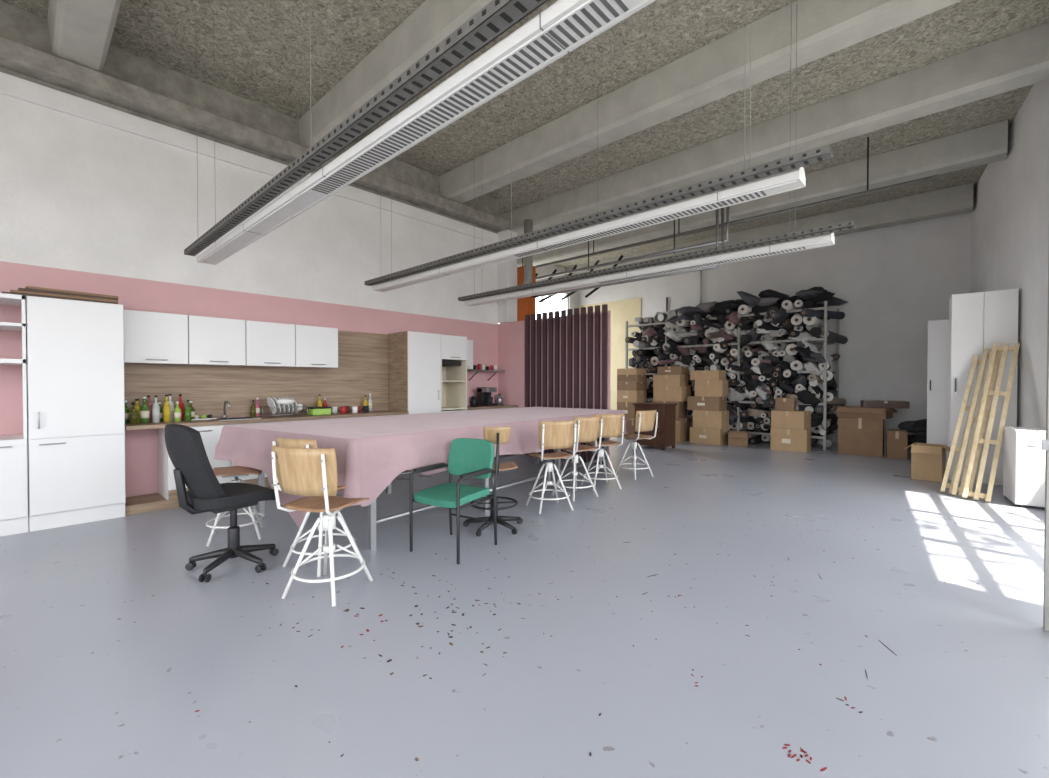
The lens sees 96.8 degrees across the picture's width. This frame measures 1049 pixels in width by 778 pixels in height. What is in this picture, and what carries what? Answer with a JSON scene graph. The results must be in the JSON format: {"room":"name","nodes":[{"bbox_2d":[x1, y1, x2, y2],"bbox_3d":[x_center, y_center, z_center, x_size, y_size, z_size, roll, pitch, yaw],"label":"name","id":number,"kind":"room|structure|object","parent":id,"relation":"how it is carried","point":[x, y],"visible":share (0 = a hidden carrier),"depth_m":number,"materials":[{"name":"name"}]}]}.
{"room":"design studio","nodes":[
{"label":"design studio","id":0,"kind":"room"},
{"bbox_2d":[0,1,497,519],"bbox_3d":[-4.311,-1.249,5.663,0.200,5.150,10.900,1,1,43],"label":"wall","id":1,"kind":"structure","parent":0,"point":[87,206],"depth_m":5.65,"materials":[{"name":"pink paint"}]},
{"bbox_2d":[124,309,187,364],"bbox_3d":[-4.235,-0.575,5.320,0.382,0.570,0.595,1,1,43],"label":"upper cabinet","id":2,"kind":"object","parent":1,"relation":"attached to","point":[149,337],"visible":0.85,"depth_m":5.21,"materials":[{"name":"white laminate"}]},
{"bbox_2d":[184,315,245,365],"bbox_3d":[-3.828,-0.581,5.761,0.382,0.570,0.595,1,1,43],"label":"upper cabinet","id":3,"kind":"object","parent":1,"relation":"attached to","point":[212,341],"visible":0.97,"depth_m":5.64,"materials":[{"name":"white laminate"}]},
{"bbox_2d":[0,72,498,242],"bbox_3d":[-4.230,-3.013,5.545,0.050,0.200,10.870,1,1,43],"label":"trim","id":4,"kind":"structure","parent":1,"relation":"attached to","point":[12,86],"depth_m":5.62,"materials":[{"name":"white paint"}]},
{"bbox_2d":[0,36,508,231],"bbox_3d":[-4.116,-3.273,5.524,0.240,0.200,11.000,1,1,43],"label":"ceiling beam","id":5,"kind":"structure","parent":1,"relation":"attached to","point":[15,56],"depth_m":5.51,"materials":[{"name":"concrete"}]},
{"bbox_2d":[124,330,387,418],"bbox_3d":[-3.419,-0.265,6.479,0.015,1.240,3.400,1,1,43],"label":"backsplash","id":6,"kind":"structure","parent":1,"relation":"attached to","point":[362,370],"depth_m":6.38,"materials":[{"name":"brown wood"}]},
{"bbox_2d":[245,320,294,366],"bbox_3d":[-3.421,-0.586,6.202,0.382,0.570,0.595,1,1,43],"label":"upper cabinet","id":7,"kind":"object","parent":1,"relation":"attached to","point":[268,344],"visible":0.98,"depth_m":6.08,"materials":[{"name":"white laminate"}]},
{"bbox_2d":[295,325,337,367],"bbox_3d":[-3.015,-0.592,6.642,0.382,0.570,0.595,1,1,43],"label":"upper cabinet","id":8,"kind":"object","parent":1,"relation":"attached to","point":[315,347],"visible":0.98,"depth_m":6.52,"materials":[{"name":"white laminate"}]},
{"bbox_2d":[467,340,472,368],"bbox_3d":[-1.184,-0.638,8.626,0.382,0.530,0.355,1,1,43],"label":"upper cabinet","id":9,"kind":"object","parent":1,"relation":"attached to","point":[469,342],"visible":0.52,"depth_m":8.59,"materials":[{"name":"white laminate"}]},
{"bbox_2d":[467,364,504,380],"bbox_3d":[-0.790,-0.325,9.121,0.296,0.327,0.860,1,1,43],"label":"wall shelf","id":10,"kind":"object","parent":1,"relation":"attached to","point":[476,368],"visible":0.91,"depth_m":9.01,"materials":[{"name":"grey metal"}]},
{"bbox_2d":[523,219,532,284],"bbox_3d":[-0.320,-2.577,9.294,1.047,1.690,0.351,0,1,-15],"label":"pipe","id":11,"kind":"object","parent":1,"relation":"attached to","point":[528,223],"visible":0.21,"depth_m":9.41,"materials":[{"name":"metal"}]},
{"bbox_2d":[498,230,516,322],"bbox_3d":[-0.350,-2.286,9.588,0.278,1.860,0.300,1,1,43],"label":"concrete column","id":12,"kind":"structure","parent":0,"point":[507,271],"depth_m":9.48,"materials":[{"name":"grey paint"}]},
{"bbox_2d":[498,320,524,407],"bbox_3d":[-0.236,-0.033,9.403,0.740,2.620,0.100,1,1,43],"label":"wall partition","id":13,"kind":"structure","parent":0,"point":[511,335],"depth_m":9.34,"materials":[{"name":"pink paint"}]},
{"bbox_2d":[0,437,1048,777],"bbox_3d":[0.342,1.401,5.623,12.101,0.150,17.500,1,1,43],"label":"floor","id":14,"kind":"structure","parent":0,"point":[87,690],"depth_m":2.58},
{"bbox_2d":[0,293,28,536],"bbox_3d":[-5.096,0.240,4.213,0.632,2.210,0.815,1,1,43],"label":"tall cabinet","id":15,"kind":"object","parent":14,"relation":"on","point":[13,448],"visible":1,"depth_m":4.30,"materials":[{"name":"white laminate"}]},
{"bbox_2d":[26,296,125,531],"bbox_3d":[-4.583,0.233,4.770,0.632,2.210,0.690,1,1,43],"label":"tall cabinet","id":16,"kind":"object","parent":14,"relation":"on","point":[75,348],"visible":0.99,"depth_m":4.56,"materials":[{"name":"white laminate"}]},
{"bbox_2d":[2,286,117,303],"bbox_3d":[-4.625,-0.916,4.667,0.509,0.086,0.804,1,1,43],"label":"boards","id":17,"kind":"object","parent":16,"relation":"on","point":[28,290],"visible":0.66,"depth_m":4.52,"materials":[{"name":"brown wood"}]},
{"bbox_2d":[165,424,278,581],"bbox_3d":[-2.243,0.797,3.514,0.615,1.115,0.735,1,1,34],"label":"office chair","id":18,"kind":"object","parent":14,"relation":"on","point":[185,448],"visible":0.99,"depth_m":3.28,"materials":[{"name":"fabric"}]},
{"bbox_2d":[206,466,265,546],"bbox_3d":[-2.603,1.032,4.212,0.461,0.611,0.461,0,1,-27],"label":"stool","id":19,"kind":"object","parent":14,"relation":"on","point":[232,471],"visible":0.7,"depth_m":4.15,"materials":[{"name":"white metal"}]},
{"bbox_2d":[125,410,408,515],"bbox_3d":[-3.192,0.843,6.284,0.632,0.950,3.400,1,1,43],"label":"countertop","id":20,"kind":"structure","parent":14,"relation":"on","point":[210,430],"depth_m":5.37,"materials":[{"name":"brown wood"}]},
{"bbox_2d":[125,401,128,422],"bbox_3d":[-4.435,0.255,5.184,0.062,0.252,0.064,1,1,43],"label":"bottle","id":21,"kind":"object","parent":20,"relation":"on","point":[126,407],"visible":0.56,"depth_m":5.17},
{"bbox_2d":[129,403,137,423],"bbox_3d":[-4.319,0.268,5.146,0.076,0.228,0.078,1,1,43],"label":"bottle","id":22,"kind":"object","parent":20,"relation":"on","point":[133,413],"visible":1,"depth_m":5.12,"materials":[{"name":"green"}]},
{"bbox_2d":[140,397,148,422],"bbox_3d":[-4.263,0.234,5.230,0.082,0.292,0.084,1,1,43],"label":"bottle","id":23,"kind":"object","parent":20,"relation":"on","point":[144,409],"visible":1,"depth_m":5.20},
{"bbox_2d":[147,395,151,421],"bbox_3d":[-4.299,0.227,5.331,0.071,0.305,0.072,1,1,43],"label":"bottle","id":24,"kind":"object","parent":20,"relation":"on","point":[148,396],"visible":0.58,"depth_m":5.32,"materials":[{"name":"red"}]},
{"bbox_2d":[152,396,159,422],"bbox_3d":[-4.190,0.227,5.298,0.069,0.305,0.071,1,1,43],"label":"bottle","id":25,"kind":"object","parent":20,"relation":"on","point":[155,408],"visible":1,"depth_m":5.28,"materials":[{"name":"glass"}]},
{"bbox_2d":[163,395,170,421],"bbox_3d":[-4.127,0.222,5.377,0.068,0.313,0.069,1,1,43],"label":"bottle","id":26,"kind":"object","parent":20,"relation":"on","point":[166,407],"visible":0.99,"depth_m":5.36,"materials":[{"name":"yellow"}]},
{"bbox_2d":[168,394,173,420],"bbox_3d":[-4.171,0.218,5.485,0.077,0.317,0.079,1,1,43],"label":"bottle","id":27,"kind":"object","parent":20,"relation":"on","point":[169,395],"visible":0.64,"depth_m":5.47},
{"bbox_2d":[174,402,180,421],"bbox_3d":[-4.055,0.263,5.447,0.069,0.230,0.071,1,1,43],"label":"bottle","id":28,"kind":"object","parent":20,"relation":"on","point":[177,411],"visible":1,"depth_m":5.43,"materials":[{"name":"green glass"}]},
{"bbox_2d":[179,394,183,420],"bbox_3d":[-4.104,0.219,5.559,0.070,0.315,0.072,1,1,43],"label":"bottle","id":29,"kind":"object","parent":20,"relation":"on","point":[181,405],"visible":0.73,"depth_m":5.55,"materials":[{"name":"red glass"}]},
{"bbox_2d":[185,400,190,420],"bbox_3d":[-3.979,0.253,5.513,0.062,0.247,0.063,1,1,43],"label":"bottle","id":30,"kind":"object","parent":20,"relation":"on","point":[187,409],"visible":0.98,"depth_m":5.49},
{"bbox_2d":[184,414,216,419],"bbox_3d":[-3.973,0.345,5.712,0.120,0.059,0.320,1,1,43],"label":"soap tray","id":31,"kind":"object","parent":20,"relation":"on","point":[203,417],"visible":0.72,"depth_m":5.71,"materials":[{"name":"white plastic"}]},
{"bbox_2d":[212,417,260,420],"bbox_3d":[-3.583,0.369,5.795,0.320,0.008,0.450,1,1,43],"label":"sink basin","id":32,"kind":"object","parent":20,"relation":"in","point":[240,418],"visible":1,"depth_m":5.77,"materials":[{"name":"grey metal"}]},
{"bbox_2d":[262,397,307,417],"bbox_3d":[-3.224,0.235,6.271,0.370,0.264,0.452,1,1,43],"label":"dish rack","id":33,"kind":"object","parent":20,"relation":"on","point":[280,405],"visible":1,"depth_m":6.18,"materials":[{"name":"grey metal"}]},
{"bbox_2d":[306,406,331,414],"bbox_3d":[-2.904,0.308,6.590,0.220,0.110,0.280,1,1,43],"label":"tub","id":34,"kind":"object","parent":20,"relation":"on","point":[322,410],"visible":0.91,"depth_m":6.50,"materials":[{"name":"green plastic"}]},
{"bbox_2d":[272,436,362,576],"bbox_3d":[-1.567,0.849,3.565,0.461,0.994,0.526,0,1,28],"label":"chair","id":35,"kind":"object","parent":14,"relation":"on","point":[281,442],"visible":0.26,"depth_m":3.44,"materials":[{"name":"white metal"}]},
{"bbox_2d":[271,446,372,606],"bbox_3d":[-1.323,0.855,3.098,0.475,0.994,0.526,0,1,17],"label":"chair","id":36,"kind":"object","parent":14,"relation":"on","point":[310,473],"visible":1,"depth_m":2.92,"materials":[{"name":"wood"}]},
{"bbox_2d":[388,331,440,470],"bbox_3d":[-1.821,0.191,7.762,0.632,2.215,0.635,1,1,43],"label":"tall cabinet","id":37,"kind":"object","parent":14,"relation":"on","point":[414,358],"visible":0.66,"depth_m":7.55,"materials":[{"name":"grey wood"}]},
{"bbox_2d":[258,438,607,549],"bbox_3d":[-0.623,0.843,5.915,2.147,0.959,4.994,1,1,43],"label":"table","id":38,"kind":"object","parent":14,"relation":"on","point":[372,521],"visible":0.18,"depth_m":4.79,"materials":[{"name":"grey metal"}]},
{"bbox_2d":[213,407,626,528],"bbox_3d":[-0.644,0.749,5.916,2.339,0.794,5.226,1,1,43],"label":"tablecloth","id":39,"kind":"object","parent":38,"relation":"on","point":[371,452],"visible":0.69,"depth_m":4.29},
{"bbox_2d":[409,438,498,563],"bbox_3d":[-0.580,0.893,3.933,0.545,0.896,0.562,0,1,32],"label":"armchair","id":40,"kind":"object","parent":14,"relation":"on","point":[468,458],"visible":1,"depth_m":3.98,"materials":[{"name":"green fabric"}]},
{"bbox_2d":[441,335,466,411],"bbox_3d":[-1.409,0.188,8.209,0.632,2.210,0.570,1,1,43],"label":"tall cabinet","id":41,"kind":"object","parent":14,"relation":"on","point":[453,348],"visible":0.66,"depth_m":8.23,"materials":[{"name":"white laminate"}]},
{"bbox_2d":[467,405,517,455],"bbox_3d":[-0.786,0.803,8.918,0.596,0.960,1.295,1,1,43],"label":"countertop","id":42,"kind":"structure","parent":14,"relation":"on","point":[469,408],"depth_m":8.69,"materials":[{"name":"brown wood"}]},
{"bbox_2d":[469,396,476,406],"bbox_3d":[-0.955,0.225,8.721,0.139,0.200,0.172,0,1,-14],"label":"kettle","id":43,"kind":"object","parent":42,"relation":"on","point":[473,402],"visible":1,"depth_m":8.66,"materials":[{"name":"black plastic"}]},
{"bbox_2d":[477,387,497,405],"bbox_3d":[-0.714,0.142,8.961,0.320,0.360,0.240,1,1,43],"label":"coffee machine","id":44,"kind":"object","parent":42,"relation":"on","point":[484,398],"visible":1,"depth_m":8.90,"materials":[{"name":"black plastic"}]},
{"bbox_2d":[495,394,502,404],"bbox_3d":[-0.503,0.208,9.203,0.183,0.220,0.171,0,1,0],"label":"kettle","id":45,"kind":"object","parent":42,"relation":"on","point":[498,398],"visible":0.92,"depth_m":9.14,"materials":[{"name":"grey metal"}]},
{"bbox_2d":[463,426,522,535],"bbox_3d":[-0.319,0.841,4.504,0.564,1.001,0.593,0,1,8],"label":"chair","id":46,"kind":"object","parent":14,"relation":"on","point":[496,435],"visible":0.63,"depth_m":4.35,"materials":[{"name":"black plastic"}]},
{"bbox_2d":[517,266,537,320],"bbox_3d":[0.039,-0.737,10.466,0.410,4.000,0.310,1,1,43],"label":"panel","id":47,"kind":"object","parent":14,"relation":"on","point":[526,305],"visible":0.27,"depth_m":10.37,"materials":[{"name":"paint"}]},
{"bbox_2d":[526,420,575,513],"bbox_3d":[0.285,0.829,5.144,0.461,0.994,0.526,0,1,-21],"label":"chair","id":48,"kind":"object","parent":14,"relation":"on","point":[552,434],"visible":1,"depth_m":4.98,"materials":[{"name":"white metal"}]},
{"bbox_2d":[124,469,977,770],"bbox_3d":[1.240,1.344,4.182,4.167,0.002,7.195,1,1,43],"label":"debris","id":49,"kind":"object","parent":14,"relation":"on","point":[346,610],"visible":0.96,"depth_m":2.57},
{"bbox_2d":[525,304,610,465],"bbox_3d":[0.724,-0.071,8.482,1.900,2.720,0.090,1,1,43],"label":"curtain","id":50,"kind":"object","parent":14,"relation":"on","point":[568,358],"visible":0.72,"depth_m":8.35,"materials":[{"name":"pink fabric"}]},
{"bbox_2d":[552,416,602,501],"bbox_3d":[0.638,0.821,5.700,0.461,0.994,0.526,-1,1,-36],"label":"chair","id":51,"kind":"object","parent":14,"relation":"on","point":[587,428],"visible":0.86,"depth_m":5.57,"materials":[{"name":"white metal"}]},
{"bbox_2d":[581,414,623,490],"bbox_3d":[1.027,0.815,6.185,0.461,0.994,0.526,0,1,-17],"label":"chair","id":52,"kind":"object","parent":14,"relation":"on","point":[613,424],"visible":0.83,"depth_m":6.03,"materials":[{"name":"white metal"}]},
{"bbox_2d":[626,418,634,439],"bbox_3d":[2.793,0.999,11.520,0.401,0.501,0.422,-1,1,-42],"label":"cardboard box","id":53,"kind":"object","parent":14,"relation":"on","point":[630,423],"visible":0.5,"depth_m":11.46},
{"bbox_2d":[616,410,657,479],"bbox_3d":[1.651,0.805,6.915,0.461,0.994,0.526,-1,1,-36],"label":"chair","id":54,"kind":"object","parent":14,"relation":"on","point":[644,420],"visible":0.95,"depth_m":6.79,"materials":[{"name":"white metal"}]},
{"bbox_2d":[633,402,676,449],"bbox_3d":[2.813,0.788,10.064,0.760,0.960,0.568,1,1,43],"label":"base cabinet","id":55,"kind":"object","parent":14,"relation":"on","point":[665,432],"visible":0.65,"depth_m":9.80,"materials":[{"name":"brown wood"}]},
{"bbox_2d":[675,421,679,443],"bbox_3d":[3.359,1.006,10.997,0.502,0.501,0.422,1,1,37],"label":"cardboard box","id":56,"kind":"object","parent":14,"relation":"on","point":[677,423],"visible":0.25,"depth_m":10.85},
{"bbox_2d":[675,417,689,441],"bbox_3d":[3.607,0.974,11.517,0.802,0.551,0.461,1,1,42],"label":"cardboard box","id":57,"kind":"object","parent":14,"relation":"on","point":[684,422],"visible":0.3,"depth_m":11.18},
{"bbox_2d":[651,401,685,417],"bbox_3d":[3.570,0.496,11.544,0.702,0.401,0.461,1,1,41],"label":"cardboard box","id":58,"kind":"object","parent":57,"relation":"on","point":[680,408],"visible":0.44,"depth_m":11.27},
{"bbox_2d":[653,386,690,401],"bbox_3d":[3.629,0.115,11.485,0.461,0.361,0.752,-1,1,-45],"label":"cardboard box","id":59,"kind":"object","parent":58,"relation":"on","point":[660,393],"visible":0.99,"depth_m":11.28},
{"bbox_2d":[653,375,687,385],"bbox_3d":[3.607,-0.207,11.501,0.702,0.281,0.461,1,1,44],"label":"cardboard box","id":60,"kind":"object","parent":59,"relation":"on","point":[658,380],"visible":0.94,"depth_m":11.31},
{"bbox_2d":[657,366,688,374],"bbox_3d":[3.651,-0.449,11.457,0.602,0.201,0.462,1,1,40],"label":"cardboard box","id":61,"kind":"object","parent":60,"relation":"on","point":[669,370],"visible":0.98,"depth_m":11.28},
{"bbox_2d":[690,427,728,444],"bbox_3d":[4.305,1.077,10.873,0.462,0.361,0.722,-1,1,-44],"label":"cardboard box","id":62,"kind":"object","parent":14,"relation":"on","point":[697,435],"visible":0.81,"depth_m":10.67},
{"bbox_2d":[693,410,728,428],"bbox_3d":[4.334,0.696,10.841,0.662,0.401,0.461,1,1,43],"label":"cardboard box","id":63,"kind":"object","parent":62,"relation":"on","point":[701,419],"visible":0.83,"depth_m":10.65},
{"bbox_2d":[687,396,726,410],"bbox_3d":[4.268,0.333,10.898,0.742,0.321,0.462,1,1,44],"label":"cardboard box","id":64,"kind":"object","parent":63,"relation":"on","point":[693,402],"visible":0.88,"depth_m":10.71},
{"bbox_2d":[695,380,727,396],"bbox_3d":[4.342,-0.018,10.825,0.622,0.381,0.461,1,1,39],"label":"cardboard box","id":65,"kind":"object","parent":64,"relation":"on","point":[703,388],"visible":0.98,"depth_m":10.64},
{"bbox_2d":[690,370,725,379],"bbox_3d":[4.283,-0.321,10.876,0.662,0.221,0.461,1,1,42],"label":"cardboard box","id":66,"kind":"object","parent":65,"relation":"on","point":[699,374],"visible":0.97,"depth_m":10.69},
{"bbox_2d":[625,287,847,449],"bbox_3d":[4.860,-0.516,11.735,5.652,3.543,1.800,1,1,43],"label":"rack","id":67,"kind":"object","parent":14,"relation":"on","point":[727,327],"visible":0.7,"depth_m":10.66,"materials":[{"name":"metal"}]},
{"bbox_2d":[724,431,752,446],"bbox_3d":[4.761,1.113,10.389,0.579,0.302,0.500,0,1,26],"label":"cardboard box","id":68,"kind":"object","parent":14,"relation":"on","point":[735,438],"visible":1,"depth_m":10.24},
{"bbox_2d":[770,428,810,452],"bbox_3d":[5.554,1.042,9.720,0.662,0.461,0.462,1,1,41],"label":"cardboard box","id":69,"kind":"object","parent":14,"relation":"on","point":[782,439],"visible":0.8,"depth_m":9.53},
{"bbox_2d":[771,410,810,429],"bbox_3d":[5.554,0.630,9.715,0.441,0.361,0.622,-1,1,-43],"label":"cardboard box","id":70,"kind":"object","parent":69,"relation":"on","point":[797,419],"visible":0.87,"depth_m":9.54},
{"bbox_2d":[775,398,795,410],"bbox_3d":[5.481,0.318,9.778,0.342,0.261,0.301,1,1,37],"label":"cardboard box","id":71,"kind":"object","parent":70,"relation":"on","point":[781,404],"visible":1,"depth_m":9.66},
{"bbox_2d":[838,417,883,456],"bbox_3d":[6.671,0.919,9.232,0.702,0.721,0.601,1,1,40],"label":"cardboard box","id":72,"kind":"object","parent":14,"relation":"on","point":[856,436],"visible":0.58,"depth_m":9.00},
{"bbox_2d":[832,406,897,418],"bbox_3d":[6.636,0.458,9.124,0.600,0.202,0.979,-1,1,-40],"label":"cardboard box","id":73,"kind":"object","parent":72,"relation":"on","point":[841,411],"visible":0.91,"depth_m":8.94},
{"bbox_2d":[861,400,909,408],"bbox_3d":[6.962,0.292,9.024,0.702,0.131,0.501,0,1,31],"label":"cardboard box","id":74,"kind":"object","parent":73,"relation":"on","point":[864,403],"visible":1,"depth_m":8.83,"materials":[{"name":"brown cardboard"}]},
{"bbox_2d":[886,429,907,458],"bbox_3d":[7.075,1.034,8.861,0.302,0.501,0.501,1,1,37],"label":"cardboard box","id":75,"kind":"object","parent":14,"relation":"on","point":[896,439],"visible":1,"depth_m":8.67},
{"bbox_2d":[898,421,916,446],"bbox_3d":[7.912,0.949,9.152,0.828,0.628,0.925,0,1,21],"label":"heap","id":76,"kind":"object","parent":14,"relation":"on","point":[906,425],"visible":0.11,"depth_m":9.30,"materials":[{"name":"black fabric"}]},
{"bbox_2d":[911,419,926,442],"bbox_3d":[7.334,0.918,8.490,0.516,0.745,0.421,0,1,-10],"label":"folded fabric","id":77,"kind":"object","parent":14,"relation":"on","point":[920,429],"visible":0.28,"depth_m":8.42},
{"bbox_2d":[905,443,950,482],"bbox_3d":[5.835,1.061,6.741,0.460,0.502,0.519,-1,1,-43],"label":"cardboard box","id":78,"kind":"object","parent":14,"relation":"on","point":[928,461],"visible":0.86,"depth_m":6.65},
{"bbox_2d":[927,320,948,468],"bbox_3d":[6.941,0.089,7.716,0.400,2.420,0.548,1,1,43],"label":"wardrobe","id":79,"kind":"object","parent":14,"relation":"on","point":[938,330],"visible":0.56,"depth_m":7.59,"materials":[{"name":"laminate"}]},
{"bbox_2d":[940,354,982,493],"bbox_3d":[5.790,0.420,6.134,1.151,1.787,0.127,0,1,-30],"label":"frame","id":80,"kind":"object","parent":14,"relation":"on","point":[976,361],"visible":0.68,"depth_m":6.09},
{"bbox_2d":[951,348,1001,497],"bbox_3d":[5.828,0.382,5.990,1.228,1.870,0.176,0,1,-32],"label":"frame","id":81,"kind":"object","parent":14,"relation":"on","point":[986,354],"visible":0.73,"depth_m":5.96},
{"bbox_2d":[947,289,1018,484],"bbox_3d":[6.494,-0.017,6.630,0.660,2.660,0.548,1,1,39],"label":"wardrobe","id":82,"kind":"object","parent":14,"relation":"on","point":[977,320],"visible":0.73,"depth_m":6.47,"materials":[{"name":"laminate"}]},
{"bbox_2d":[962,343,1019,502],"bbox_3d":[5.852,0.354,5.831,1.270,1.934,0.245,0,1,-33],"label":"frame","id":83,"kind":"object","parent":14,"relation":"on","point":[987,441],"visible":1,"depth_m":5.79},
{"bbox_2d":[1003,426,1045,509],"bbox_3d":[5.810,0.894,5.394,0.290,0.870,0.580,1,1,36],"label":"cabinet","id":84,"kind":"object","parent":14,"relation":"on","point":[1024,456],"visible":0.94,"depth_m":5.21,"materials":[{"name":"laminate"}]},
{"bbox_3d":[2.801,1.015,12.192,0.462,0.451,0.602,-1,1,-44],"label":"cardboard box","id":85,"kind":"object","parent":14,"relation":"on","visible":0},
{"bbox_2d":[617,402,643,419],"bbox_3d":[2.801,0.563,12.186,0.462,0.451,0.602,-1,1,-43],"label":"cardboard box","id":86,"kind":"object","parent":85,"relation":"on","point":[628,408],"visible":0.59,"depth_m":12.01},
{"bbox_2d":[617,390,646,401],"bbox_3d":[2.801,0.186,12.181,0.462,0.301,0.602,-1,1,-44],"label":"cardboard box","id":87,"kind":"object","parent":86,"relation":"on","point":[622,395],"visible":0.98,"depth_m":12.01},
{"bbox_2d":[617,382,646,390],"bbox_3d":[2.801,-0.076,12.178,0.461,0.221,0.602,-1,1,-42],"label":"cardboard box","id":88,"kind":"object","parent":87,"relation":"on","point":[634,386],"visible":0.84,"depth_m":11.98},
{"bbox_2d":[617,375,645,381],"bbox_3d":[2.801,-0.278,12.175,0.602,0.181,0.461,1,1,43],"label":"cardboard box","id":89,"kind":"object","parent":88,"relation":"on","point":[620,378],"visible":0.98,"depth_m":11.99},
{"bbox_2d":[617,368,646,374],"bbox_3d":[2.801,-0.450,12.173,0.461,0.161,0.602,-1,1,-42],"label":"cardboard box","id":90,"kind":"object","parent":89,"relation":"on","point":[630,371],"visible":0.98,"depth_m":11.98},
{"bbox_2d":[0,0,1048,267],"bbox_3d":[0.342,-3.923,5.553,12.101,0.200,17.500,1,1,43],"label":"ceiling","id":91,"kind":"structure","parent":0,"point":[256,51],"depth_m":5.51,"materials":[{"name":"concrete"}]},
{"bbox_2d":[47,0,120,72],"bbox_3d":[-1.638,-3.557,2.077,8.553,0.440,0.438,1,1,43],"label":"ceiling beam","id":92,"kind":"structure","parent":91,"relation":"attached to","point":[80,31],"depth_m":4.40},
{"bbox_2d":[184,0,547,255],"bbox_3d":[-1.540,-2.578,3.038,5.330,2.421,0.094,1,1,43],"label":"cable tray","id":93,"kind":"object","parent":91,"relation":"hanging from","point":[497,16],"visible":1,"depth_m":2.19,"materials":[{"name":"metal"}]},
{"bbox_2d":[298,0,491,147],"bbox_3d":[-0.051,-3.583,4.014,8.258,0.440,0.438,1,1,43],"label":"ceiling beam","id":94,"kind":"structure","parent":91,"relation":"attached to","point":[433,21],"depth_m":5.07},
{"bbox_2d":[197,0,655,264],"bbox_3d":[-1.452,-2.546,3.157,5.260,2.486,0.172,1,1,43],"label":"ceiling light","id":95,"kind":"object","parent":91,"relation":"hanging from","point":[563,26],"visible":1,"depth_m":2.09,"materials":[{"name":"white metal"}]},
{"bbox_2d":[372,0,805,291],"bbox_3d":[-0.133,-2.567,4.689,5.160,2.486,0.172,1,1,43],"label":"ceiling light","id":96,"kind":"object","parent":91,"relation":"hanging from","point":[793,179],"visible":0.97,"depth_m":3.73,"materials":[{"name":"white metal"}]},
{"bbox_2d":[364,28,832,285],"bbox_3d":[-0.174,-2.597,4.526,5.360,2.421,0.094,1,1,43],"label":"cable tray","id":97,"kind":"object","parent":91,"relation":"hanging from","point":[823,153],"visible":1,"depth_m":3.47,"materials":[{"name":"metal"}]},
{"bbox_2d":[464,0,834,305],"bbox_3d":[0.929,-2.583,5.913,5.060,2.486,0.172,1,1,43],"label":"ceiling light","id":98,"kind":"object","parent":91,"relation":"hanging from","point":[823,240],"visible":0.94,"depth_m":5.14,"materials":[{"name":"white metal"}]},
{"bbox_2d":[458,27,854,300],"bbox_3d":[0.888,-2.613,5.750,5.260,2.421,0.094,1,1,43],"label":"cable tray","id":99,"kind":"object","parent":91,"relation":"hanging from","point":[848,225],"visible":1,"depth_m":4.91,"materials":[{"name":"metal"}]},
{"bbox_2d":[439,0,961,203],"bbox_3d":[1.517,-3.608,5.928,7.967,0.440,0.438,1,1,43],"label":"ceiling beam","id":100,"kind":"structure","parent":91,"relation":"attached to","point":[720,68],"depth_m":5.33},
{"bbox_2d":[522,137,937,302],"bbox_3d":[2.211,-2.929,9.363,9.100,1.869,0.854,1,1,43],"label":"pipes","id":101,"kind":"object","parent":91,"relation":"attached to","point":[722,225],"visible":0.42,"depth_m":8.73,"materials":[{"name":"grey metal"}]},
{"bbox_2d":[517,120,1007,266],"bbox_3d":[3.390,-3.663,10.159,9.920,0.440,0.438,1,1,43],"label":"ceiling beam","id":102,"kind":"structure","parent":91,"relation":"attached to","point":[986,144],"depth_m":7.87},
{"bbox_2d":[565,183,973,275],"bbox_3d":[5.009,-3.689,12.135,9.619,0.440,0.438,1,1,43],"label":"ceiling beam","id":103,"kind":"structure","parent":91,"relation":"attached to","point":[956,199],"depth_m":9.80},
{"bbox_2d":[498,22,1048,235],"bbox_3d":[1.930,-3.640,8.377,10.191,0.440,0.438,1,1,43],"label":"ceiling beam","id":104,"kind":"structure","parent":91,"relation":"attached to","point":[1021,59],"depth_m":6.21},
{"bbox_2d":[536,265,578,314],"bbox_3d":[0.468,-1.343,12.818,2.480,5.150,6.300,1,1,43],"label":"wall","id":105,"kind":"structure","parent":0,"point":[547,270],"depth_m":15.00,"materials":[{"name":"grey paint"}]},
{"bbox_2d":[541,293,568,318],"bbox_3d":[0.146,-1.485,14.134,0.080,3.400,3.800,1,1,43],"label":"window","id":106,"kind":"structure","parent":105,"relation":"in","point":[567,298],"depth_m":15.32,"materials":[{"name":"white metal"}]},
{"bbox_2d":[579,212,969,447],"bbox_3d":[5.457,-1.341,12.637,10.060,5.150,0.200,1,1,43],"label":"wall","id":107,"kind":"structure","parent":0,"point":[894,280],"depth_m":10.39,"materials":[{"name":"grey paint"}]},
{"bbox_2d":[578,298,640,409],"bbox_3d":[2.693,-0.797,15.038,2.350,4.000,0.030,1,1,43],"label":"panel","id":108,"kind":"object","parent":107,"relation":"attached to","point":[622,311],"depth_m":14.73,"materials":[{"name":"yellow paint"}]},
{"bbox_2d":[666,270,701,311],"bbox_3d":[4.393,-2.763,13.410,1.420,1.825,0.050,1,1,43],"label":"conduit","id":109,"kind":"object","parent":107,"relation":"attached to","point":[701,270],"visible":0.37,"depth_m":12.93,"materials":[{"name":"grey metal"}]},
{"bbox_2d":[969,79,1048,429],"bbox_3d":[4.885,-1.197,1.675,2.500,5.150,17.500,1,1,36],"label":"wall","id":110,"kind":"structure","parent":0,"point":[1009,217],"depth_m":6.14,"materials":[{"name":"grey paint"}]},
{"bbox_2d":[1042,256,1048,631],"bbox_3d":[3.246,0.046,2.353,0.850,2.640,0.075,1,1,41],"label":"door","id":111,"kind":"structure","parent":110,"relation":"in","point":[1045,442],"depth_m":2.62,"materials":[{"name":"metal"}]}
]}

